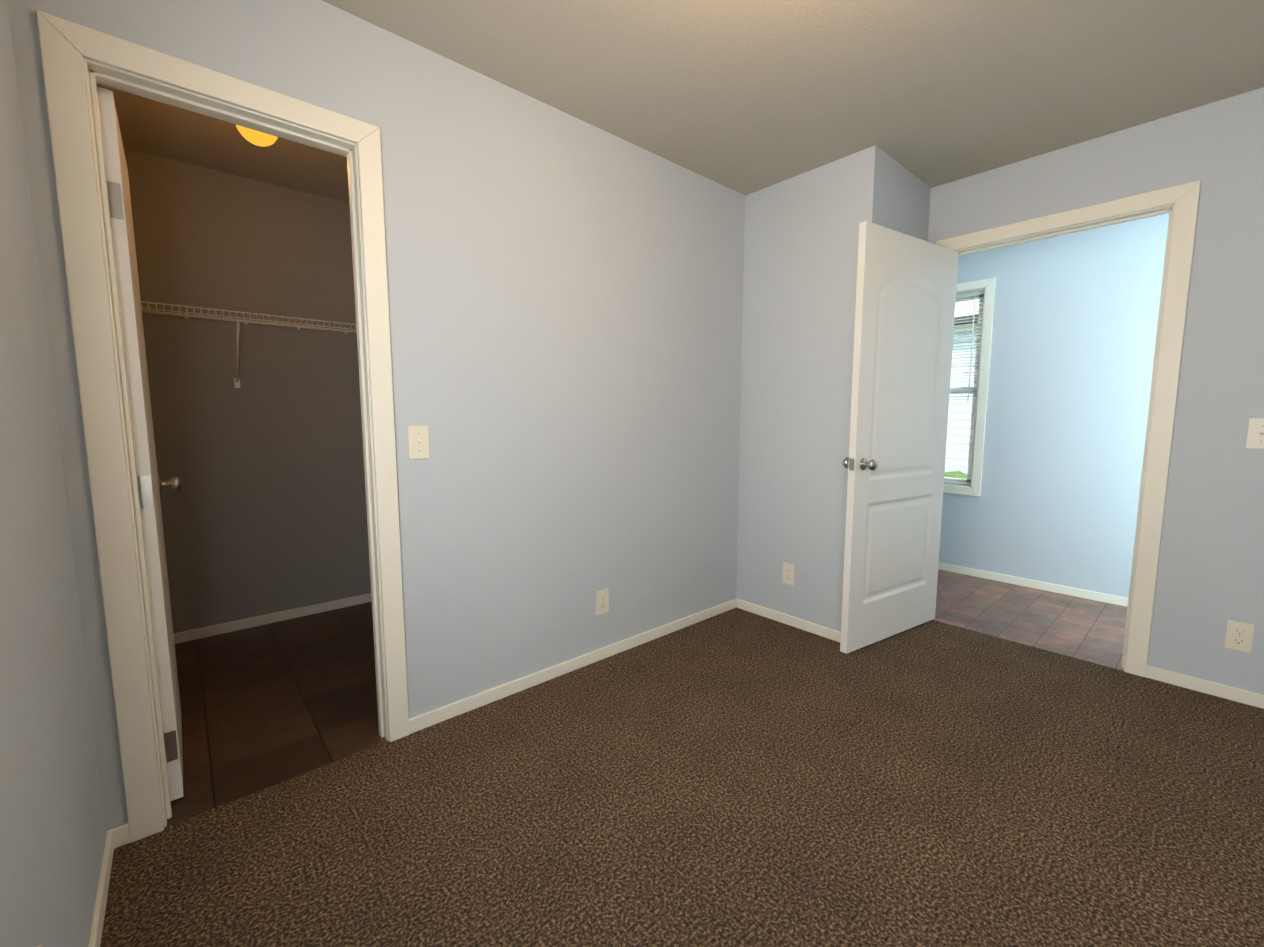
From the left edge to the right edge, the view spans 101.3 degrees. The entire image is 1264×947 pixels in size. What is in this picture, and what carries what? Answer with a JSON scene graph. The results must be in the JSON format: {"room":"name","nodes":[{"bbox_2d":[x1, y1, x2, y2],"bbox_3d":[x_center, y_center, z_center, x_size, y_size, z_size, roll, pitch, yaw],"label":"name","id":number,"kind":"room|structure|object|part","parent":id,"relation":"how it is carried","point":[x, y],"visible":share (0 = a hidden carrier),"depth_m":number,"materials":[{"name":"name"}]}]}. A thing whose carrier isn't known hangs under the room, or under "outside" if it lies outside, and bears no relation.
{"room":"empty bedroom","nodes":[
{"label":"empty bedroom","id":0,"kind":"room"},
{"bbox_2d":[0,0,106,946],"bbox_3d":[-0.708,-0.087,0.402,0.100,2.360,5.480,-5,8,-41],"label":"wall","id":1,"kind":"structure","parent":0,"point":[53,830],"depth_m":0.98,"materials":[{"name":"paint"}]},
{"bbox_2d":[88,823,130,946],"bbox_3d":[-0.146,1.117,-0.012,0.030,0.054,3.725,-5,8,-41],"label":"baseboard","id":2,"kind":"structure","parent":1,"relation":"attached to","point":[118,836],"depth_m":1.24,"materials":[{"name":"white wood"}]},
{"bbox_2d":[123,147,370,632],"bbox_3d":[-1.437,-0.403,3.324,2.680,2.360,0.100,-5,8,-41],"label":"wall","id":3,"kind":"structure","parent":0,"point":[264,510],"depth_m":2.74,"materials":[{"name":"paint"}]},
{"bbox_2d":[141,301,356,387],"bbox_3d":[-1.739,-0.629,2.760,1.507,0.350,0.308,-5,8,-41],"label":"wire closet shelf","id":4,"kind":"object","parent":3,"relation":"attached to","point":[237,379],"visible":0.54,"depth_m":2.56,"materials":[{"name":"white metal"}]},
{"bbox_2d":[174,593,371,643],"bbox_3d":[-1.835,0.789,3.025,1.520,0.054,0.014,-5,8,-41],"label":"baseboard","id":5,"kind":"structure","parent":3,"relation":"attached to","point":[203,632],"depth_m":2.85,"materials":[{"name":"white wood"}]},
{"bbox_2d":[164,602,386,827],"bbox_3d":[-0.962,0.886,2.842,2.780,0.100,1.655,-5,8,-41],"label":"floor","id":6,"kind":"structure","parent":0,"point":[265,706],"depth_m":2.07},
{"bbox_2d":[8,0,744,830],"bbox_3d":[-0.412,-0.278,2.162,2.680,2.360,0.100,-5,8,-41],"label":"wall","id":7,"kind":"structure","parent":0,"point":[566,300],"depth_m":2.02,"materials":[{"name":"paint"}]},
{"bbox_2d":[97,87,183,800],"bbox_3d":[-1.540,-0.032,1.644,0.035,1.960,0.575,-5,8,-41],"label":"closet door","id":8,"kind":"structure","parent":7,"relation":"in","point":[116,170],"depth_m":1.46,"materials":[{"name":"white wood"}]},
{"bbox_2d":[107,181,182,761],"bbox_3d":[-1.538,0.020,1.646,0.169,1.612,0.585,-5,8,-41],"label":"hardware piece","id":9,"kind":"object","parent":8,"relation":"attached to","point":[174,483],"visible":0.54,"depth_m":1.44,"materials":[{"name":"grey metal"}]},
{"bbox_2d":[98,83,344,156],"bbox_3d":[-1.152,-0.063,1.608,0.726,2.053,0.014,-5,8,-41],"label":"trim","id":10,"kind":"structure","parent":7,"relation":"attached to","point":[216,118],"depth_m":1.47,"materials":[{"name":"white wood"}]},
{"bbox_2d":[36,10,409,842],"bbox_3d":[-1.077,-0.054,1.523,0.726,2.053,0.014,-5,8,-41],"label":"trim","id":11,"kind":"structure","parent":7,"relation":"attached to","point":[66,46],"depth_m":1.34,"materials":[{"name":"white wood"}]},
{"bbox_2d":[407,426,429,458],"bbox_3d":[-0.743,-0.109,1.809,0.070,0.115,0.019,-5,8,-41],"label":"light switch","id":12,"kind":"object","parent":7,"relation":"attached to","point":[418,442],"visible":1,"depth_m":1.81,"materials":[{"name":"beige plastic"}]},
{"bbox_2d":[409,599,735,733],"bbox_3d":[-0.088,0.846,2.493,1.917,0.054,0.014,-5,8,-41],"label":"baseboard","id":13,"kind":"structure","parent":7,"relation":"attached to","point":[417,723],"depth_m":2.26,"materials":[{"name":"white wood"}]},
{"bbox_2d":[597,588,608,614],"bbox_3d":[-0.136,0.601,2.429,0.070,0.115,0.007,-5,8,-41],"label":"outlet","id":14,"kind":"object","parent":7,"relation":"attached to","point":[603,601],"visible":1,"depth_m":2.42,"materials":[{"name":"beige plastic"}]},
{"bbox_2d":[96,0,1263,202],"bbox_3d":[1.006,-1.472,1.765,4.660,0.100,5.480,-5,8,-41],"label":"ceiling","id":15,"kind":"structure","parent":0,"point":[745,97],"depth_m":1.86,"materials":[{"name":"paint"}]},
{"bbox_2d":[236,125,277,146],"bbox_3d":[-1.417,-1.345,1.956,0.136,0.194,0.136,-5,8,-41],"label":"ceiling light","id":16,"kind":"object","parent":15,"relation":"attached to","point":[257,138],"visible":0.33,"depth_m":1.94,"materials":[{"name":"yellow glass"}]},
{"bbox_2d":[100,607,1263,946],"bbox_3d":[1.097,1.084,1.014,3.450,0.100,3.825,-5,8,-41],"label":"floor carpet","id":17,"kind":"object","parent":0,"point":[736,777],"visible":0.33,"depth_m":1.47,"materials":[{"name":"brown carpet"}]},
{"bbox_2d":[736,145,930,631],"bbox_3d":[0.865,-0.402,3.315,0.770,2.360,1.590,-5,8,-41],"label":"wall","id":18,"kind":"structure","parent":0,"point":[801,235],"depth_m":2.70,"materials":[{"name":"paint"}]},
{"bbox_2d":[736,598,840,641],"bbox_3d":[0.876,0.809,2.839,0.011,0.054,0.691,-5,8,-41],"label":"baseboard","id":19,"kind":"structure","parent":18,"relation":"attached to","point":[811,627],"depth_m":2.84,"materials":[{"name":"white wood"}]},
{"bbox_2d":[783,562,794,585],"bbox_3d":[0.857,0.549,2.835,0.007,0.115,0.070,-5,8,-41],"label":"outlet","id":20,"kind":"object","parent":18,"relation":"attached to","point":[788,573],"visible":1,"depth_m":2.83,"materials":[{"name":"beige plastic"}]},
{"bbox_2d":[933,569,1126,669],"bbox_3d":[2.560,0.883,2.869,1.210,0.100,4.700,-5,8,-41],"label":"floor","id":21,"kind":"structure","parent":0,"point":[1089,630],"depth_m":2.98,"materials":[{"name":"brown tile"}]},
{"bbox_2d":[939,213,1168,597],"bbox_3d":[2.944,-0.383,3.138,0.100,2.360,4.600,-5,8,-41],"label":"wall","id":22,"kind":"structure","parent":0,"point":[1074,333],"depth_m":3.28,"materials":[{"name":"paint"}]},
{"bbox_2d":[944,295,983,484],"bbox_3d":[2.252,-0.621,3.940,0.052,1.364,0.684,-5,8,-41],"label":"window","id":23,"kind":"structure","parent":22,"relation":"in","point":[973,389],"depth_m":3.73,"materials":[{"name":"white plastic"}]},
{"bbox_2d":[944,290,983,484],"bbox_3d":[2.213,-0.620,3.906,0.034,1.354,0.676,-5,8,-41],"label":"window blinds","id":24,"kind":"object","parent":23,"relation":"attached to","point":[970,294],"visible":0.17,"depth_m":3.70,"materials":[{"name":"white plastic"}]},
{"bbox_2d":[944,288,984,486],"bbox_3d":[2.235,-0.619,3.925,0.100,1.380,0.700,-5,8,-41],"label":"liner","id":25,"kind":"object","parent":22,"relation":"attached to","point":[977,386],"visible":0.19,"depth_m":3.65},
{"bbox_2d":[943,277,995,495],"bbox_3d":[2.192,-0.615,3.888,0.015,1.496,0.816,-5,8,-41],"label":"window trim","id":26,"kind":"structure","parent":22,"relation":"in","point":[989,286],"depth_m":3.60,"materials":[{"name":"white wood"}]},
{"bbox_2d":[938,562,1127,606],"bbox_3d":[2.935,0.771,3.188,0.011,0.054,4.500,-5,8,-41],"label":"baseboard","id":27,"kind":"structure","parent":22,"relation":"attached to","point":[1090,595],"depth_m":3.44,"materials":[{"name":"white wood"}]},
{"bbox_2d":[928,87,1263,694],"bbox_3d":[2.634,-0.240,1.816,0.100,2.360,3.010,-5,8,-41],"label":"wall","id":28,"kind":"structure","parent":0,"point":[1210,579],"depth_m":2.10,"materials":[{"name":"paint"}]},
{"bbox_2d":[840,221,958,653],"bbox_3d":[1.359,-0.147,2.607,0.816,1.980,0.169,-4,7,-33],"label":"bedroom door","id":29,"kind":"structure","parent":28,"relation":"in","point":[906,287],"depth_m":2.55,"materials":[{"name":"white wood"}]},
{"bbox_3d":[1.359,-0.155,2.606,0.816,1.612,0.168,-4,7,-33],"label":"bedroom door hardware","id":30,"kind":"part","parent":29,"relation":"part of","materials":[{"name":"silver metal"}]},
{"bbox_2d":[1146,665,1263,708],"bbox_3d":[2.910,0.949,1.541,0.014,0.054,1.982,-5,8,-41],"label":"baseboard","id":31,"kind":"structure","parent":28,"relation":"attached to","point":[1204,686],"depth_m":2.14,"materials":[{"name":"white wood"}]},
{"bbox_2d":[1224,620,1254,652],"bbox_3d":[2.425,0.650,2.070,0.007,0.115,0.070,-5,8,-41],"label":"outlet","id":32,"kind":"object","parent":28,"relation":"attached to","point":[1239,636],"visible":1,"depth_m":2.07,"materials":[{"name":"beige plastic"}]},
{"bbox_2d":[1246,419,1263,448],"bbox_3d":[2.415,-0.153,1.987,0.019,0.115,0.070,-5,8,-41],"label":"light switch","id":33,"kind":"object","parent":28,"relation":"attached to","point":[1255,437],"visible":1,"depth_m":2.00,"materials":[{"name":"beige plastic"}]},
{"label":"outside","id":34,"kind":"structure","parent":0,"visible":0},
{"bbox_3d":[0.510,1.171,7.180,70.000,0.100,70.000,-5,8,-41],"label":"ground","id":35,"kind":"structure","parent":34,"visible":0},
{"bbox_2d":[944,470,966,478],"bbox_3d":[3.783,0.412,7.310,0.900,1.382,14.000,-5,8,-41],"label":"hedge","id":36,"kind":"object","parent":35,"relation":"on","point":[949,474],"depth_m":6.69,"materials":[{"name":"green plant"}]},
{"bbox_2d":[945,315,977,473],"bbox_3d":[7.560,-1.383,10.449,7.550,4.276,18.800,-5,8,-41],"label":"house","id":37,"kind":"structure","parent":35,"relation":"on","point":[950,436],"depth_m":8.06,"materials":[{"name":"white"}]},
{"bbox_3d":[7.579,-1.512,10.452,7.100,2.030,18.400,-5,8,-41],"label":"trim","id":38,"kind":"part","parent":37,"relation":"part of","materials":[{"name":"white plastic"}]}
]}

